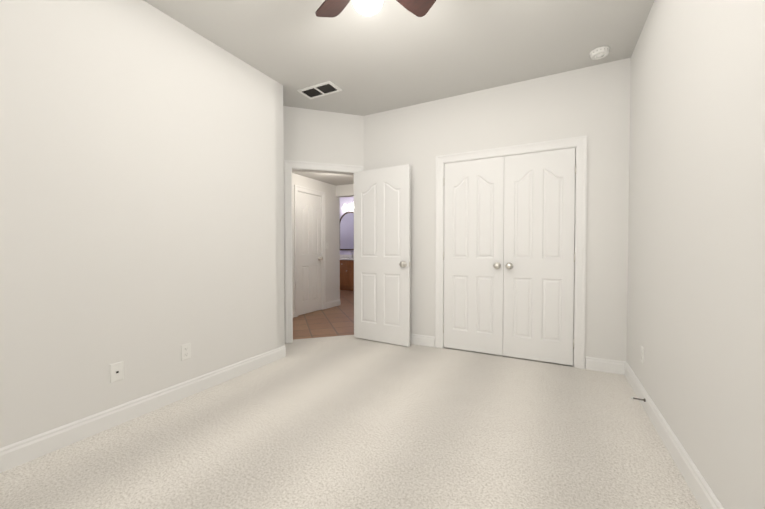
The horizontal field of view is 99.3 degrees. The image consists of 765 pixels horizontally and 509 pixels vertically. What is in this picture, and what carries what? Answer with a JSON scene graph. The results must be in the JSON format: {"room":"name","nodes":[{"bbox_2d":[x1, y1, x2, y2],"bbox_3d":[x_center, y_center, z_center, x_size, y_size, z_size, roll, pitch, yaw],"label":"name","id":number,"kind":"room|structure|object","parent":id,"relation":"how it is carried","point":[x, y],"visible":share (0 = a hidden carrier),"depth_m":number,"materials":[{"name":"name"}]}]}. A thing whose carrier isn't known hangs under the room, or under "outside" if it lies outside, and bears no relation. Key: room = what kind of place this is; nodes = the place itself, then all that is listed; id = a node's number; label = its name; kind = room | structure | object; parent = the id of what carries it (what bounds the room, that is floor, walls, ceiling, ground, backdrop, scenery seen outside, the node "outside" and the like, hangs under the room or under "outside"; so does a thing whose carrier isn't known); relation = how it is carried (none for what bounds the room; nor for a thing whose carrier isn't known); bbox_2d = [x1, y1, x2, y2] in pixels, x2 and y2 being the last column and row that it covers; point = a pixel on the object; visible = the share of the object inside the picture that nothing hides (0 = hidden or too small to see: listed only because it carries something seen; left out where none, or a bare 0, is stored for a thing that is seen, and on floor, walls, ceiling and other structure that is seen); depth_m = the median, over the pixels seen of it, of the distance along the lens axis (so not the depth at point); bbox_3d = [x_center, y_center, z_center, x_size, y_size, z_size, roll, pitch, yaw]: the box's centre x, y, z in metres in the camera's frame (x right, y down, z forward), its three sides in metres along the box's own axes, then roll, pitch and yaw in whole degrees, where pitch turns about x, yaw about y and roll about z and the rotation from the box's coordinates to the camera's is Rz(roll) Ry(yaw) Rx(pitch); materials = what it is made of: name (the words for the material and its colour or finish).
{"room":"empty bedroom","nodes":[
{"label":"empty bedroom","id":0,"kind":"room"},
{"bbox_2d":[0,0,284,447],"bbox_3d":[-1.912,-0.299,1.664,0.120,2.740,3.730,1,1,27],"label":"wall","id":1,"kind":"structure","parent":0,"point":[137,190],"depth_m":2.05,"materials":[{"name":"white paint"}]},
{"bbox_2d":[110,361,123,382],"bbox_3d":[-1.659,0.734,2.031,0.009,0.115,0.070,1,1,27],"label":"jack","id":2,"kind":"object","parent":1,"relation":"attached to","point":[117,371],"visible":1,"depth_m":2.03,"materials":[{"name":"white plastic"}]},
{"bbox_2d":[0,345,285,472],"bbox_3d":[-1.824,1.012,1.710,0.016,0.115,3.610,1,1,27],"label":"baseboard","id":3,"kind":"structure","parent":1,"relation":"attached to","point":[13,455],"depth_m":2.03,"materials":[{"name":"white wood"}]},
{"bbox_2d":[181,343,190,360],"bbox_3d":[-1.459,0.722,2.414,0.009,0.115,0.070,1,1,27],"label":"duplex electrical outlet","id":4,"kind":"object","parent":1,"relation":"attached to","point":[185,351],"visible":1,"depth_m":2.41,"materials":[{"name":"white plastic"}]},
{"bbox_2d":[274,80,284,347],"bbox_3d":[-1.293,-0.331,3.376,0.603,2.740,0.120,1,1,27],"label":"wall","id":5,"kind":"structure","parent":0,"point":[280,312],"depth_m":3.23,"materials":[{"name":"white paint"}]},
{"bbox_2d":[292,173,339,309],"bbox_3d":[-1.460,-0.364,5.239,0.120,2.740,2.490,1,1,27],"label":"wall","id":6,"kind":"structure","parent":0,"point":[332,211],"depth_m":6.04,"materials":[{"name":"white paint"}]},
{"bbox_2d":[294,185,325,316],"bbox_3d":[-1.277,-0.060,5.577,0.146,2.119,0.788,1,1,27],"label":"door frame","id":7,"kind":"structure","parent":6,"relation":"attached to","point":[297,188],"depth_m":5.53,"materials":[{"name":"white wood"}]},
{"bbox_2d":[298,192,322,314],"bbox_3d":[-1.220,-0.017,5.548,0.104,2.018,0.604,1,1,27],"label":"door leaf","id":8,"kind":"structure","parent":6,"relation":"in","point":[310,258],"depth_m":5.53,"materials":[{"name":"white wood"}]},
{"bbox_2d":[326,299,340,308],"bbox_3d":[-0.933,0.932,6.129,0.016,0.115,0.465,1,1,27],"label":"baseboard","id":9,"kind":"structure","parent":6,"relation":"attached to","point":[331,304],"depth_m":6.13,"materials":[{"name":"white wood"}]},
{"bbox_2d":[292,171,353,185],"bbox_3d":[-0.767,-1.507,4.801,1.495,0.440,2.348,1,1,27],"label":"ceiling","id":10,"kind":"structure","parent":0,"point":[337,179],"depth_m":5.48,"materials":[{"name":"grey paint"}]},
{"bbox_2d":[293,290,353,339],"bbox_3d":[-1.199,1.012,6.351,4.200,0.046,5.620,1,1,27],"label":"floor","id":11,"kind":"structure","parent":0,"point":[335,321],"depth_m":4.92,"materials":[{"name":"brown tile"}]},
{"bbox_2d":[340,252,353,290],"bbox_3d":[-0.938,0.443,8.792,1.230,0.995,0.601,1,1,27],"label":"bathroom vanity","id":12,"kind":"object","parent":11,"relation":"on","point":[346,272],"visible":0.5,"depth_m":8.50,"materials":[{"name":"brown wood"}]},
{"bbox_2d":[283,106,363,325],"bbox_3d":[-0.777,-0.341,3.934,1.200,2.740,0.120,0,1,-17],"label":"wall","id":13,"kind":"structure","parent":0,"point":[311,135],"depth_m":3.87,"materials":[{"name":"white paint"}]},
{"bbox_2d":[284,160,362,343],"bbox_3d":[-0.705,-0.030,3.954,0.933,2.119,0.147,0,1,-17],"label":"door frame","id":14,"kind":"structure","parent":13,"relation":"attached to","point":[289,165],"depth_m":3.77,"materials":[{"name":"white wood"}]},
{"bbox_2d":[354,164,410,346],"bbox_3d":[-0.019,0.011,3.798,0.768,2.018,0.173,1,1,32],"label":"door leaf","id":15,"kind":"structure","parent":14,"relation":"in","point":[382,263],"depth_m":3.77,"materials":[{"name":"painted wood"},{"name":"satin nickel"}]},
{"bbox_2d":[336,184,353,197],"bbox_3d":[-0.153,-0.376,5.894,1.595,2.740,0.120,1,1,27],"label":"wall","id":16,"kind":"structure","parent":0,"point":[346,190],"depth_m":6.10,"materials":[{"name":"white paint"}]},
{"bbox_2d":[340,196,353,254],"bbox_3d":[-0.008,-0.428,8.715,3.945,2.740,0.120,1,1,27],"label":"wall","id":17,"kind":"structure","parent":0,"point":[346,200],"depth_m":9.17,"materials":[{"name":"white"}]},
{"bbox_2d":[340,211,353,249],"bbox_3d":[-0.898,-0.660,9.087,0.780,1.090,0.030,1,1,27],"label":"bathroom mirror","id":18,"kind":"object","parent":17,"relation":"attached to","point":[346,230],"visible":0.52,"depth_m":9.13,"materials":[{"name":"purple mirror"}]},
{"bbox_2d":[342,204,353,209],"bbox_3d":[-0.919,-1.329,9.034,0.520,0.130,0.122,1,1,27],"label":"sconce","id":19,"kind":"object","parent":17,"relation":"attached to","point":[349,206],"visible":0.71,"depth_m":9.05,"materials":[{"name":"white glass"}]},
{"bbox_2d":[0,335,700,508],"bbox_3d":[-0.478,1.087,1.595,3.478,0.030,4.648,1,1,27],"label":"floor carpet","id":20,"kind":"object","parent":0,"point":[344,422],"visible":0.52,"depth_m":1.82,"materials":[{"name":"beige carpet"}]},
{"bbox_2d":[143,0,653,115],"bbox_3d":[-0.861,-1.775,4.140,6.795,0.120,9.140,1,1,27],"label":"ceiling","id":21,"kind":"structure","parent":0,"point":[391,55],"depth_m":2.57,"materials":[{"name":"grey paint"}]},
{"bbox_2d":[297,81,341,98],"bbox_3d":[-0.651,-1.694,3.358,0.410,0.012,0.205,1,1,27],"label":"ceiling vent","id":22,"kind":"object","parent":21,"relation":"in","point":[320,89],"visible":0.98,"depth_m":3.35,"materials":[{"name":"white plastic"}]},
{"bbox_2d":[315,0,435,17],"bbox_3d":[-0.071,-1.415,1.551,0.691,0.505,0.691,0,1,7],"label":"ceiling fan","id":23,"kind":"object","parent":21,"relation":"hanging from","point":[335,8],"visible":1,"depth_m":1.78,"materials":[{"name":"brown wood"}]},
{"bbox_2d":[590,46,609,59],"bbox_3d":[1.807,-1.667,2.703,0.144,0.043,0.144,1,1,27],"label":"smoke detector","id":24,"kind":"object","parent":21,"relation":"attached to","point":[599,52],"visible":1,"depth_m":2.67,"materials":[{"name":"white plastic"}]},
{"bbox_2d":[364,58,630,361],"bbox_3d":[1.028,-0.332,3.453,2.785,2.740,0.120,1,1,27],"label":"wall","id":25,"kind":"structure","parent":0,"point":[592,103],"depth_m":3.09,"materials":[{"name":"white paint"}]},
{"bbox_2d":[410,333,434,346],"bbox_3d":[0.177,0.974,3.843,0.922,0.115,0.016,1,1,27],"label":"baseboard","id":26,"kind":"structure","parent":25,"relation":"attached to","point":[422,340],"depth_m":3.69,"materials":[{"name":"white wood"}]},
{"bbox_2d":[443,156,503,354],"bbox_3d":[0.939,0.018,3.423,0.626,2.018,0.104,1,1,27],"label":"closet door leaf","id":27,"kind":"structure","parent":25,"relation":"in","point":[473,255],"depth_m":3.43,"materials":[{"name":"white wood"}]},
{"bbox_2d":[435,136,586,368],"bbox_3d":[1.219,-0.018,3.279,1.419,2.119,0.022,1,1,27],"label":"trim","id":28,"kind":"structure","parent":25,"relation":"attached to","point":[579,143],"depth_m":3.01,"materials":[{"name":"white wood"}]},
{"bbox_2d":[503,148,575,364],"bbox_3d":[1.497,0.023,3.133,0.626,2.018,0.104,1,1,27],"label":"closet door leaf","id":29,"kind":"structure","parent":25,"relation":"in","point":[539,252],"depth_m":3.14,"materials":[{"name":"white wood"}]},
{"bbox_2d":[585,356,625,374],"bbox_3d":[1.991,0.991,2.899,0.305,0.115,0.016,1,1,27],"label":"baseboard","id":30,"kind":"structure","parent":25,"relation":"attached to","point":[605,365],"depth_m":2.89,"materials":[{"name":"white wood"}]},
{"bbox_2d":[444,347,573,366],"bbox_3d":[1.206,1.057,3.831,2.795,0.048,0.830,1,1,27],"label":"floor","id":31,"kind":"structure","parent":0,"point":[512,357],"depth_m":3.30,"materials":[{"name":"beige carpet"}]},
{"bbox_2d":[627,0,764,508],"bbox_3d":[1.292,-0.289,1.073,0.120,2.740,5.640,1,1,27],"label":"wall","id":32,"kind":"structure","parent":0,"point":[696,287],"depth_m":1.42,"materials":[{"name":"white paint"}]},
{"bbox_2d":[641,346,643,364],"bbox_3d":[1.867,0.724,2.337,0.009,0.115,0.070,1,1,27],"label":"duplex electrical outlet","id":33,"kind":"object","parent":32,"relation":"attached to","point":[642,354],"visible":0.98,"depth_m":2.32,"materials":[{"name":"white plastic"}]},
{"bbox_2d":[625,362,723,508],"bbox_3d":[1.054,1.029,0.787,0.016,0.115,4.630,1,1,27],"label":"baseboard","id":34,"kind":"structure","parent":32,"relation":"attached to","point":[702,492],"depth_m":1.65,"materials":[{"name":"white wood"}]},
{"bbox_2d":[630,397,645,401],"bbox_3d":[1.746,0.989,2.224,0.082,0.022,0.022,1,1,27],"label":"door stop","id":35,"kind":"object","parent":34,"relation":"attached to","point":[644,399],"visible":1,"depth_m":2.22,"materials":[{"name":"silver metal"}]}
]}

